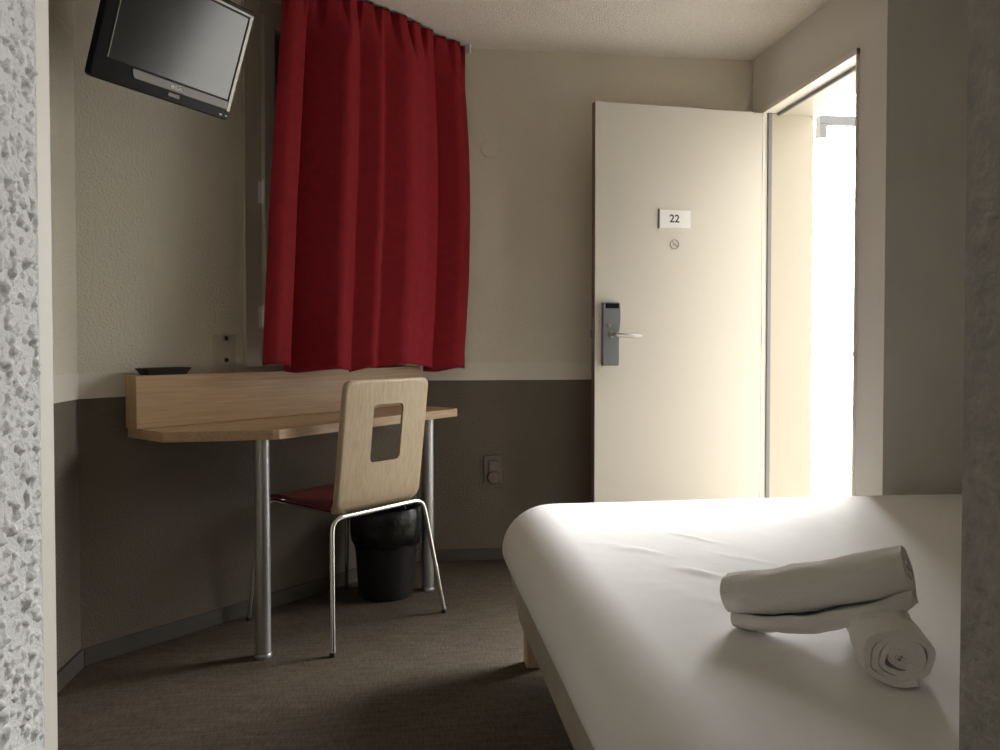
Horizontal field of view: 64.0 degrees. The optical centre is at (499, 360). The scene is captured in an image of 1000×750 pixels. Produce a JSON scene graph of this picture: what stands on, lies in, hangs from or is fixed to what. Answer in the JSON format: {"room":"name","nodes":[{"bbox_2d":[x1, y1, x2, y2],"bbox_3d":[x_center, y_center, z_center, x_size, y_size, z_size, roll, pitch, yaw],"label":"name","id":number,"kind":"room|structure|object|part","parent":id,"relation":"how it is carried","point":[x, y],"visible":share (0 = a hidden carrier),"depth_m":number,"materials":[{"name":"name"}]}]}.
{"room":"hotel room","nodes":[
{"label":"hotel room","id":0,"kind":"room"},
{"bbox_2d":[0,0,44,749],"bbox_3d":[-0.828,-0.184,0.602,0.827,2.400,0.207,0,1,-7],"label":"wall","id":1,"kind":"structure","parent":0,"point":[22,705],"depth_m":0.72,"materials":[{"name":"white paint"}]},
{"bbox_2d":[35,0,57,749],"bbox_3d":[-0.455,-0.188,0.771,0.029,2.400,0.032,0,1,-7],"label":"trim","id":2,"kind":"structure","parent":1,"relation":"attached to","point":[41,6],"depth_m":0.78,"materials":[{"name":"beige paint"}]},
{"bbox_2d":[48,0,80,671],"bbox_3d":[-1.278,-0.204,1.487,0.153,2.400,2.175,0,1,-7],"label":"wall","id":3,"kind":"structure","parent":0,"point":[61,44],"depth_m":2.42,"materials":[{"name":"brown paint"}]},
{"bbox_2d":[57,650,83,693],"bbox_3d":[-1.211,0.965,1.623,0.011,0.056,1.842,0,1,-7],"label":"baseboard","id":4,"kind":"structure","parent":3,"relation":"attached to","point":[75,664],"depth_m":2.43,"materials":[{"name":"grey plastic"}]},
{"bbox_2d":[73,0,416,649],"bbox_3d":[-0.888,-0.243,3.205,0.153,2.400,1.834,1,2,38],"label":"wall","id":5,"kind":"structure","parent":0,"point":[166,530],"depth_m":2.74,"materials":[{"name":"brown paint"}]},
{"bbox_2d":[85,0,253,119],"bbox_3d":[-1.090,-0.965,2.474,0.397,0.339,0.508,1,1,27],"label":"television","id":6,"kind":"object","parent":5,"relation":"attached to","point":[189,54],"visible":1,"depth_m":2.41,"materials":[{"name":"black plastic"}]},
{"bbox_2d":[213,334,235,371],"bbox_3d":[-1.005,-0.024,2.926,0.015,0.140,0.088,1,2,38],"label":"double socket","id":7,"kind":"object","parent":5,"relation":"attached to","point":[224,345],"visible":0.92,"depth_m":2.92,"materials":[{"name":"beige plastic"}]},
{"bbox_2d":[222,334,229,341],"bbox_3d":[-1.001,-0.080,2.924,0.005,0.028,0.028,1,2,38],"label":"socket","id":8,"kind":"object","parent":7,"relation":"attached to","point":[225,337],"depth_m":2.92,"materials":[{"name":"grey plastic"}]},
{"bbox_2d":[223,356,229,363],"bbox_3d":[-1.001,0.000,2.926,0.005,0.028,0.028,1,2,38],"label":"socket","id":9,"kind":"object","parent":7,"relation":"attached to","point":[226,359],"depth_m":2.92,"materials":[{"name":"grey plastic"}]},
{"bbox_2d":[84,550,419,665],"bbox_3d":[-0.851,0.931,3.149,0.011,0.056,1.538,1,2,38],"label":"baseboard","id":10,"kind":"structure","parent":5,"relation":"attached to","point":[96,653],"depth_m":2.85,"materials":[{"name":"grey plastic"}]},
{"bbox_2d":[241,0,284,366],"bbox_3d":[-0.663,-0.678,3.317,0.056,1.395,0.898,1,2,38],"label":"window","id":11,"kind":"structure","parent":5,"relation":"attached to","point":[259,67],"depth_m":3.01,"materials":[{"name":"beige paint"}]},
{"bbox_3d":[-0.666,-0.663,3.329,0.030,1.301,0.759,1,2,38],"label":"sash","id":12,"kind":"part","parent":11,"relation":"part of","materials":[{"name":"beige paint"}]},
{"bbox_3d":[-0.665,-0.663,3.328,0.006,1.201,0.659,1,2,38],"label":"pane","id":13,"kind":"part","parent":11,"relation":"part of","materials":[{"name":"black glass"}]},
{"bbox_2d":[57,469,851,749],"bbox_3d":[0.550,1.021,3.695,4.600,0.150,9.850,0,1,-7],"label":"floor","id":14,"kind":"structure","parent":0,"point":[407,673],"depth_m":2.41,"materials":[{"name":"carpet"}]},
{"bbox_2d":[125,366,456,659],"bbox_3d":[-0.661,0.501,3.018,0.449,0.921,1.318,1,2,38],"label":"desk","id":15,"kind":"object","parent":14,"relation":"on","point":[261,407],"visible":0.88,"depth_m":2.77,"materials":[{"name":"brown wood"}]},
{"bbox_2d":[135,367,191,374],"bbox_3d":[-1.126,0.036,2.681,0.072,0.023,0.174,1,2,38],"label":"tray","id":16,"kind":"object","parent":15,"relation":"on","point":[154,370],"visible":1,"depth_m":2.65,"materials":[{"name":"black plastic"}]},
{"bbox_3d":[-0.775,0.607,2.611,0.051,0.704,0.051,1,2,38],"label":"leg","id":17,"kind":"part","parent":15,"relation":"part of","materials":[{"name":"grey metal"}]},
{"bbox_3d":[-0.801,0.124,3.119,0.094,0.172,1.318,1,2,38],"label":"panel","id":18,"kind":"part","parent":15,"relation":"part of","materials":[{"name":"brown wood"}]},
{"bbox_3d":[-0.299,0.591,3.315,0.051,0.704,0.051,1,2,38],"label":"leg","id":19,"kind":"part","parent":15,"relation":"part of","materials":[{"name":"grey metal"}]},
{"bbox_2d":[246,377,446,656],"bbox_3d":[-0.582,0.514,2.982,0.537,0.903,0.567,1,2,38],"label":"desk chair","id":20,"kind":"object","parent":14,"relation":"on","point":[360,483],"visible":0.95,"depth_m":2.83,"materials":[{"name":"brown wood"}]},
{"bbox_3d":[-0.894,0.738,2.962,0.088,0.439,0.033,0,1,-19],"label":"leg","id":21,"kind":"part","parent":20,"relation":"part of","materials":[{"name":"silver metal"}]},
{"bbox_3d":[-0.613,0.497,3.005,0.420,0.055,0.400,1,2,38],"label":"seat","id":22,"kind":"part","parent":20,"relation":"part of","materials":[{"name":"red fabric"}]},
{"bbox_3d":[-0.685,0.531,2.869,0.412,0.020,0.016,1,2,39],"label":"seat rail","id":23,"kind":"part","parent":20,"relation":"part of","materials":[{"name":"silver metal"}]},
{"bbox_3d":[-0.553,0.747,2.670,0.038,0.437,0.126,0,1,4],"label":"leg","id":24,"kind":"part","parent":20,"relation":"part of","materials":[{"name":"silver metal"}]},
{"bbox_3d":[-0.635,0.731,3.295,0.033,0.439,0.088,0,1,4],"label":"leg","id":25,"kind":"part","parent":20,"relation":"part of","materials":[{"name":"silver metal"}]},
{"bbox_3d":[-0.423,0.297,2.853,0.097,0.463,0.410,1,2,38],"label":"backrest","id":26,"kind":"part","parent":20,"relation":"part of","materials":[{"name":"brown wood"}]},
{"bbox_3d":[-0.268,0.739,3.037,0.126,0.437,0.038,0,1,-18],"label":"leg","id":27,"kind":"part","parent":20,"relation":"part of","materials":[{"name":"silver metal"}]},
{"bbox_2d":[355,507,416,601],"bbox_3d":[-0.465,0.780,3.268,0.278,0.352,0.278,0,1,-7],"label":"waste bin","id":28,"kind":"object","parent":14,"relation":"on","point":[388,576],"visible":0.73,"depth_m":3.17,"materials":[{"name":"black plastic"}]},
{"bbox_2d":[350,499,421,551],"bbox_3d":[-0.465,0.674,3.266,0.295,0.167,0.293,0,1,-7],"label":"bag","id":29,"kind":"object","parent":28,"relation":"in","point":[393,529],"visible":0.69,"depth_m":3.14,"materials":[{"name":"black plastic"}]},
{"bbox_2d":[502,494,961,749],"bbox_3d":[1.025,0.737,1.908,1.862,0.500,1.784,0,1,-7],"label":"bed","id":30,"kind":"object","parent":14,"relation":"on","point":[630,634],"visible":0.79,"depth_m":1.61,"materials":[{"name":"fabric"}]},
{"bbox_3d":[0.110,0.922,2.555,0.060,0.100,0.060,0,1,-7],"label":"leg","id":31,"kind":"part","parent":30,"relation":"part of","materials":[{"name":"brown wood"}]},
{"bbox_2d":[720,545,918,633],"bbox_3d":[0.580,0.421,1.469,0.335,0.193,0.131,1,2,30],"label":"rolled towel","id":32,"kind":"object","parent":30,"relation":"on","point":[815,597],"visible":0.98,"depth_m":1.42,"materials":[{"name":"white fabric"}]},
{"bbox_2d":[846,602,935,687],"bbox_3d":[0.657,0.468,1.367,0.116,0.102,0.253,0,1,16],"label":"rolled towel","id":33,"kind":"object","parent":30,"relation":"on","point":[889,646],"visible":0.92,"depth_m":1.26,"materials":[{"name":"white fabric"}]},
{"bbox_2d":[811,350,852,475],"bbox_3d":[2.570,0.434,4.866,0.044,0.972,7.800,0,1,-7],"label":"railing","id":34,"kind":"object","parent":14,"relation":"on","point":[826,352],"visible":0.02,"depth_m":5.79,"materials":[{"name":"white metal"}]},
{"bbox_3d":[2.570,0.820,4.875,0.028,0.028,7.800,0,1,-7],"label":"rail","id":35,"kind":"part","parent":34,"relation":"part of","materials":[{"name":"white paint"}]},
{"bbox_3d":[2.570,-0.030,4.855,0.044,0.044,7.800,0,1,-7],"label":"rail","id":36,"kind":"part","parent":34,"relation":"part of","materials":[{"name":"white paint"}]},
{"bbox_2d":[812,115,854,496],"bbox_3d":[2.402,-0.354,5.362,0.605,2.526,0.060,0,1,-7],"label":"frame","id":37,"kind":"object","parent":14,"relation":"on","point":[822,122],"visible":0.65,"depth_m":5.31,"materials":[{"name":"grey"}]},
{"bbox_3d":[2.127,-0.281,5.329,0.050,2.381,0.050,0,1,-7],"label":"post","id":38,"kind":"part","parent":37,"relation":"part of","materials":[{"name":"white plastic"}]},
{"bbox_2d":[417,48,752,560],"bbox_3d":[0.386,-0.259,3.896,2.130,2.400,0.153,0,1,-7],"label":"wall","id":39,"kind":"structure","parent":0,"point":[522,393],"depth_m":3.79,"materials":[{"name":"brown paint"}]},
{"bbox_2d":[435,547,503,561],"bbox_3d":[0.435,0.915,3.848,1.570,0.056,0.011,0,1,-7],"label":"baseboard","id":40,"kind":"structure","parent":39,"relation":"attached to","point":[494,553],"depth_m":3.77,"materials":[{"name":"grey plastic"}]},
{"bbox_2d":[481,139,498,157],"bbox_3d":[-0.048,-0.990,3.746,0.086,0.086,0.009,0,1,-7],"label":"cover plate","id":41,"kind":"object","parent":39,"relation":"attached to","point":[489,148],"visible":1,"depth_m":3.74,"materials":[{"name":"beige paint"}]},
{"bbox_2d":[484,455,501,483],"bbox_3d":[-0.033,0.517,3.775,0.088,0.134,0.024,0,1,-7],"label":"socket","id":42,"kind":"object","parent":39,"relation":"attached to","point":[492,463],"visible":1,"depth_m":3.77,"materials":[{"name":"brown"}]},
{"bbox_2d":[363,0,828,60],"bbox_3d":[0.363,-1.450,1.298,3.650,0.100,5.250,0,1,-7],"label":"ceiling","id":43,"kind":"structure","parent":0,"point":[744,30],"depth_m":3.45,"materials":[{"name":"paint"}]},
{"bbox_2d":[464,44,470,54],"bbox_3d":[-0.523,-1.423,3.271,0.114,0.042,1.128,1,2,38],"label":"rail","id":44,"kind":"object","parent":43,"relation":"attached to","point":[468,46],"visible":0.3,"depth_m":3.68,"materials":[{"name":"white plastic"}]},
{"bbox_2d":[263,0,469,372],"bbox_3d":[-0.486,-0.689,3.281,0.144,1.499,1.175,1,2,37],"label":"curtain","id":45,"kind":"object","parent":44,"relation":"hanging from","point":[368,249],"visible":1,"depth_m":3.21,"materials":[{"name":"red fabric"}]},
{"bbox_2d":[753,0,859,112],"bbox_3d":[1.399,-0.249,3.485,0.220,2.400,0.920,0,1,-7],"label":"wall","id":46,"kind":"structure","parent":0,"point":[830,33],"depth_m":3.38,"materials":[{"name":"white paint"}]},
{"bbox_2d":[590,101,763,502],"bbox_3d":[0.824,-0.110,3.679,0.848,2.088,0.167,0,1,-13],"label":"door","id":47,"kind":"structure","parent":46,"relation":"in","point":[676,332],"depth_m":3.66,"materials":[{"name":"beige paint"}]},
{"bbox_3d":[0.413,-0.072,3.595,0.011,0.240,0.022,0,1,-13],"label":"latch plate","id":48,"kind":"part","parent":47,"relation":"part of","materials":[{"name":"grey metal"}]},
{"bbox_3d":[0.560,-0.112,3.558,0.142,0.034,0.052,0,1,-13],"label":"lever handle","id":49,"kind":"part","parent":47,"relation":"part of","materials":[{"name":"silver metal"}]},
{"bbox_3d":[0.797,-0.643,3.647,0.153,0.082,0.006,0,1,-13],"label":"number plate","id":50,"kind":"part","parent":47,"relation":"part of","materials":[{"name":"white plastic"}]},
{"bbox_2d":[760,48,859,497],"bbox_3d":[1.411,-0.113,3.424,0.252,2.130,0.790,0,1,-7],"label":"door frame","id":51,"kind":"structure","parent":46,"relation":"attached to","point":[788,121],"depth_m":3.79,"materials":[{"name":"beige paint"}]},
{"bbox_2d":[855,0,968,495],"bbox_3d":[1.675,-0.237,2.970,0.640,2.400,0.170,0,1,-7],"label":"wall","id":52,"kind":"structure","parent":0,"point":[914,53],"depth_m":2.87,"materials":[{"name":"white paint"}]},
{"bbox_2d":[959,0,999,749],"bbox_3d":[1.378,-0.189,0.843,1.756,2.400,0.240,0,1,-7],"label":"wall","id":53,"kind":"structure","parent":0,"point":[979,699],"depth_m":0.83,"materials":[{"name":"grey paint"}]},
{"label":"outside","id":54,"kind":"structure","parent":0,"visible":0},
{"bbox_2d":[811,419,851,481],"bbox_3d":[4.344,4.052,5.673,70.000,0.100,70.000,0,1,-7],"label":"ground","id":55,"kind":"structure","parent":54,"point":[837,444],"depth_m":31.62,"materials":[{"name":"white"}]}
]}

